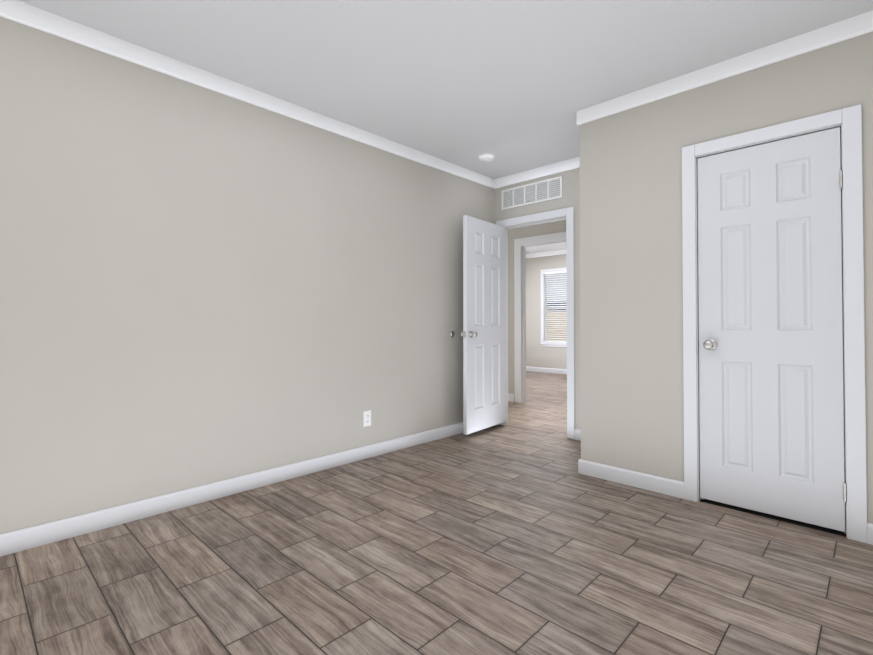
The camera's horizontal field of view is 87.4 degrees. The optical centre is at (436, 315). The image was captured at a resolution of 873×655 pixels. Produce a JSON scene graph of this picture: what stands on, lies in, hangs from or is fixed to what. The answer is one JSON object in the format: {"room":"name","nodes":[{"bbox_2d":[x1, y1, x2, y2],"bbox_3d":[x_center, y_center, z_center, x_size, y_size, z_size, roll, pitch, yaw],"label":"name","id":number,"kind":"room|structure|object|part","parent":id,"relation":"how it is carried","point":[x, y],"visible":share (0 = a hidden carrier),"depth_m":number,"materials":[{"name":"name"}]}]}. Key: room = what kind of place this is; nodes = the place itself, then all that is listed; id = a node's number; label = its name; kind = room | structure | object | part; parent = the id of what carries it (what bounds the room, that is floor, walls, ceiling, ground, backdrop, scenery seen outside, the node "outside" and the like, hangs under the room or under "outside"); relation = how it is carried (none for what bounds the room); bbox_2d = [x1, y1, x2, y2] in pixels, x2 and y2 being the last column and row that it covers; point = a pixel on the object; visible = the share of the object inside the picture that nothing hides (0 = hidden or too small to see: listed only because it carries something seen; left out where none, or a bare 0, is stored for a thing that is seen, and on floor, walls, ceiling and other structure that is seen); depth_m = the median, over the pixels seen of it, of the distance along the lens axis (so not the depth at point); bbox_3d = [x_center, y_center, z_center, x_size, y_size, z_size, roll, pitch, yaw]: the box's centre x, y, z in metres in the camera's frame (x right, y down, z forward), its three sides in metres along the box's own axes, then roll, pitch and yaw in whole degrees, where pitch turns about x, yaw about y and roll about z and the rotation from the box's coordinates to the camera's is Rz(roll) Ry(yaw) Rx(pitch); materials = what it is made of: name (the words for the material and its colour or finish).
{"room":"empty bedroom","nodes":[
{"label":"empty bedroom","id":0,"kind":"room"},
{"bbox_2d":[0,17,493,533],"bbox_3d":[-1.018,-0.167,2.966,0.080,2.440,4.520,-1,-1,44],"label":"wall","id":1,"kind":"structure","parent":0,"point":[200,285],"depth_m":2.55,"materials":[{"name":"paint"}]},
{"bbox_2d":[0,422,462,556],"bbox_3d":[-0.950,1.007,2.939,0.032,0.092,4.440,-1,-1,44],"label":"baseboard","id":2,"kind":"structure","parent":1,"relation":"attached to","point":[38,535],"depth_m":2.52,"materials":[{"name":"white wood"}]},
{"bbox_2d":[0,0,495,188],"bbox_3d":[-0.956,-1.341,2.979,0.014,0.092,4.440,-1,-1,44],"label":"crown molding","id":3,"kind":"structure","parent":1,"relation":"attached to","point":[20,12],"depth_m":2.59,"materials":[{"name":"white wood"}]},
{"bbox_2d":[363,410,370,426],"bbox_3d":[-0.516,0.766,3.412,0.007,0.115,0.070,-1,-1,44],"label":"outlet","id":4,"kind":"object","parent":1,"relation":"attached to","point":[366,417],"visible":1,"depth_m":3.40,"materials":[{"name":"white plastic"}]},
{"bbox_2d":[0,371,872,654],"bbox_3d":[1.054,1.104,4.542,6.060,0.062,9.690,-1,-1,44],"label":"floor","id":5,"kind":"structure","parent":0,"point":[518,534],"depth_m":1.86,"materials":[{"name":"brown wood"}]},
{"bbox_2d":[18,0,872,253],"bbox_3d":[0.847,-1.408,4.361,6.060,0.080,9.090,-1,-1,44],"label":"ceiling","id":6,"kind":"structure","parent":0,"point":[513,86],"depth_m":2.40,"materials":[{"name":"paint"}]},
{"bbox_2d":[479,154,493,161],"bbox_3d":[0.430,-1.353,3.941,0.132,0.041,0.132,-1,-1,44],"label":"smoke detector","id":7,"kind":"object","parent":6,"relation":"attached to","point":[486,157],"visible":1,"depth_m":3.90,"materials":[{"name":"white plastic"}]},
{"bbox_2d":[508,220,565,393],"bbox_3d":[1.695,-0.135,5.227,5.900,2.440,0.080,-1,-1,44],"label":"wall","id":8,"kind":"structure","parent":0,"point":[539,229],"depth_m":5.86,"materials":[{"name":"paint"}]},
{"bbox_2d":[508,394,514,401],"bbox_3d":[0.264,1.057,6.521,2.020,0.092,0.013,-1,-1,44],"label":"baseboard","id":9,"kind":"structure","parent":8,"relation":"attached to","point":[511,397],"depth_m":5.84,"materials":[{"name":"white wood"}]},
{"bbox_2d":[525,269,525,372],"bbox_3d":[1.404,0.069,5.570,0.884,2.042,0.015,-1,-1,44],"label":"door frame","id":10,"kind":"structure","parent":8,"relation":"attached to","point":[525,320],"depth_m":5.83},
{"bbox_2d":[514,231,565,402],"bbox_3d":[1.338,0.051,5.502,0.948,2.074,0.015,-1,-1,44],"label":"door frame","id":11,"kind":"structure","parent":8,"relation":"attached to","point":[539,239],"depth_m":5.78,"materials":[{"name":"white wood"}]},
{"bbox_2d":[494,168,580,428],"bbox_3d":[0.857,-0.148,4.354,5.900,2.440,0.080,-1,-1,44],"label":"wall","id":12,"kind":"structure","parent":0,"point":[570,188],"depth_m":3.99,"materials":[{"name":"paint"}]},
{"bbox_2d":[460,215,505,434],"bbox_3d":[0.457,0.079,4.214,0.166,1.893,0.692,-1,-1,39],"label":"bedroom door","id":13,"kind":"structure","parent":12,"relation":"in","point":[483,333],"depth_m":4.16,"materials":[{"name":"white wood"}]},
{"bbox_3d":[0.272,0.162,3.980,0.166,0.062,0.097,-1,-1,39],"label":"knob","id":14,"kind":"part","parent":13,"relation":"part of","materials":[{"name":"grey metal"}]},
{"bbox_2d":[502,176,561,209],"bbox_3d":[0.879,-1.144,4.283,0.650,0.190,0.012,-1,-1,44],"label":"air vent","id":15,"kind":"object","parent":12,"relation":"in","point":[538,191],"visible":1,"depth_m":4.26,"materials":[{"name":"white plastic"}]},
{"bbox_2d":[496,207,574,438],"bbox_3d":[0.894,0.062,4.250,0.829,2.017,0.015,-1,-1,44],"label":"door frame","id":16,"kind":"structure","parent":12,"relation":"attached to","point":[568,212],"depth_m":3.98,"materials":[{"name":"white wood"}]},
{"bbox_2d":[496,156,579,187],"bbox_3d":[1.060,-1.325,4.111,1.272,0.092,0.014,-1,-1,44],"label":"crown molding","id":17,"kind":"structure","parent":12,"relation":"attached to","point":[573,163],"depth_m":4.21,"materials":[{"name":"white wood"}]},
{"bbox_2d":[574,429,580,440],"bbox_3d":[1.342,1.019,3.808,0.407,0.092,0.013,-1,-1,44],"label":"baseboard","id":18,"kind":"structure","parent":12,"relation":"attached to","point":[577,432],"depth_m":3.92,"materials":[{"name":"white wood"}]},
{"bbox_2d":[525,254,566,368],"bbox_3d":[3.275,-0.093,8.257,3.980,2.440,0.080,-1,-1,44],"label":"wall","id":19,"kind":"structure","parent":0,"point":[538,354],"depth_m":9.36,"materials":[{"name":"paint"}]},
{"bbox_2d":[525,249,565,257],"bbox_3d":[3.214,-1.267,8.267,3.900,0.092,0.014,-1,-1,44],"label":"crown molding","id":20,"kind":"structure","parent":19,"relation":"attached to","point":[556,252],"depth_m":9.21,"materials":[{"name":"white wood"}]},
{"bbox_2d":[526,366,566,373],"bbox_3d":[3.214,1.081,8.235,3.900,0.092,0.013,-1,-1,44],"label":"baseboard","id":21,"kind":"structure","parent":19,"relation":"attached to","point":[536,369],"depth_m":9.19,"materials":[{"name":"white wood"}]},
{"bbox_2d":[540,268,566,346],"bbox_3d":[2.491,-0.165,8.990,0.975,1.555,0.110,-1,-1,44],"label":"room window","id":22,"kind":"structure","parent":19,"relation":"in","point":[543,330],"depth_m":9.27,"materials":[{"name":"white wood"}]},
{"bbox_2d":[544,271,566,342],"bbox_3d":[2.489,-0.181,8.988,0.837,1.409,0.050,-1,-1,44],"label":"blinds","id":23,"kind":"object","parent":22,"relation":"attached to","point":[555,333],"visible":0.65,"depth_m":9.10,"materials":[{"name":"white plastic"}]},
{"bbox_2d":[579,122,591,461],"bbox_3d":[1.275,-0.162,3.343,0.080,2.440,0.800,-1,-1,44],"label":"wall","id":24,"kind":"structure","parent":0,"point":[585,294],"depth_m":3.05,"materials":[{"name":"paint"}]},
{"bbox_2d":[591,32,872,523],"bbox_3d":[1.742,-0.175,2.395,1.908,2.440,0.080,-1,-1,44],"label":"wall","id":25,"kind":"structure","parent":0,"point":[637,300],"depth_m":2.73,"materials":[{"name":"paint"}]},
{"bbox_2d":[580,459,683,498],"bbox_3d":[1.203,1.005,2.833,0.624,0.092,0.014,-1,-1,44],"label":"baseboard","id":26,"kind":"structure","parent":25,"relation":"attached to","point":[675,488],"depth_m":2.81,"materials":[{"name":"white wood"}]},
{"bbox_2d":[576,10,872,125],"bbox_3d":[1.669,-1.349,2.417,1.982,0.092,0.015,-1,-1,44],"label":"crown molding","id":27,"kind":"structure","parent":25,"relation":"attached to","point":[861,24],"depth_m":2.45,"materials":[{"name":"white wood"}]},
{"bbox_2d":[697,127,846,531],"bbox_3d":[1.719,0.062,2.391,0.625,1.922,0.166,-1,-1,44],"label":"closet door","id":28,"kind":"structure","parent":25,"relation":"in","point":[771,367],"depth_m":2.35,"materials":[{"name":"white wood"}]},
{"bbox_3d":[1.529,0.159,2.572,0.097,0.062,0.166,-1,-1,44],"label":"knob","id":29,"kind":"part","parent":28,"relation":"part of","materials":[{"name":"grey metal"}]},
{"bbox_2d":[682,104,866,542],"bbox_3d":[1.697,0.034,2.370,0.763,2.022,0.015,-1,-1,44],"label":"trim","id":30,"kind":"structure","parent":25,"relation":"attached to","point":[849,119],"depth_m":2.15,"materials":[{"name":"white wood"}]},
{"bbox_2d":[867,523,872,544],"bbox_3d":[2.178,0.992,1.896,0.572,0.092,0.013,-1,-1,44],"label":"baseboard","id":31,"kind":"structure","parent":25,"relation":"attached to","point":[869,526],"depth_m":2.08,"materials":[{"name":"white wood"}]},
{"label":"outside","id":32,"kind":"structure","parent":0,"visible":0},
{"bbox_2d":[547,273,566,341],"bbox_3d":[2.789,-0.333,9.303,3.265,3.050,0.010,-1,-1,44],"label":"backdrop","id":33,"kind":"structure","parent":32,"point":[557,277],"depth_m":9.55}
]}

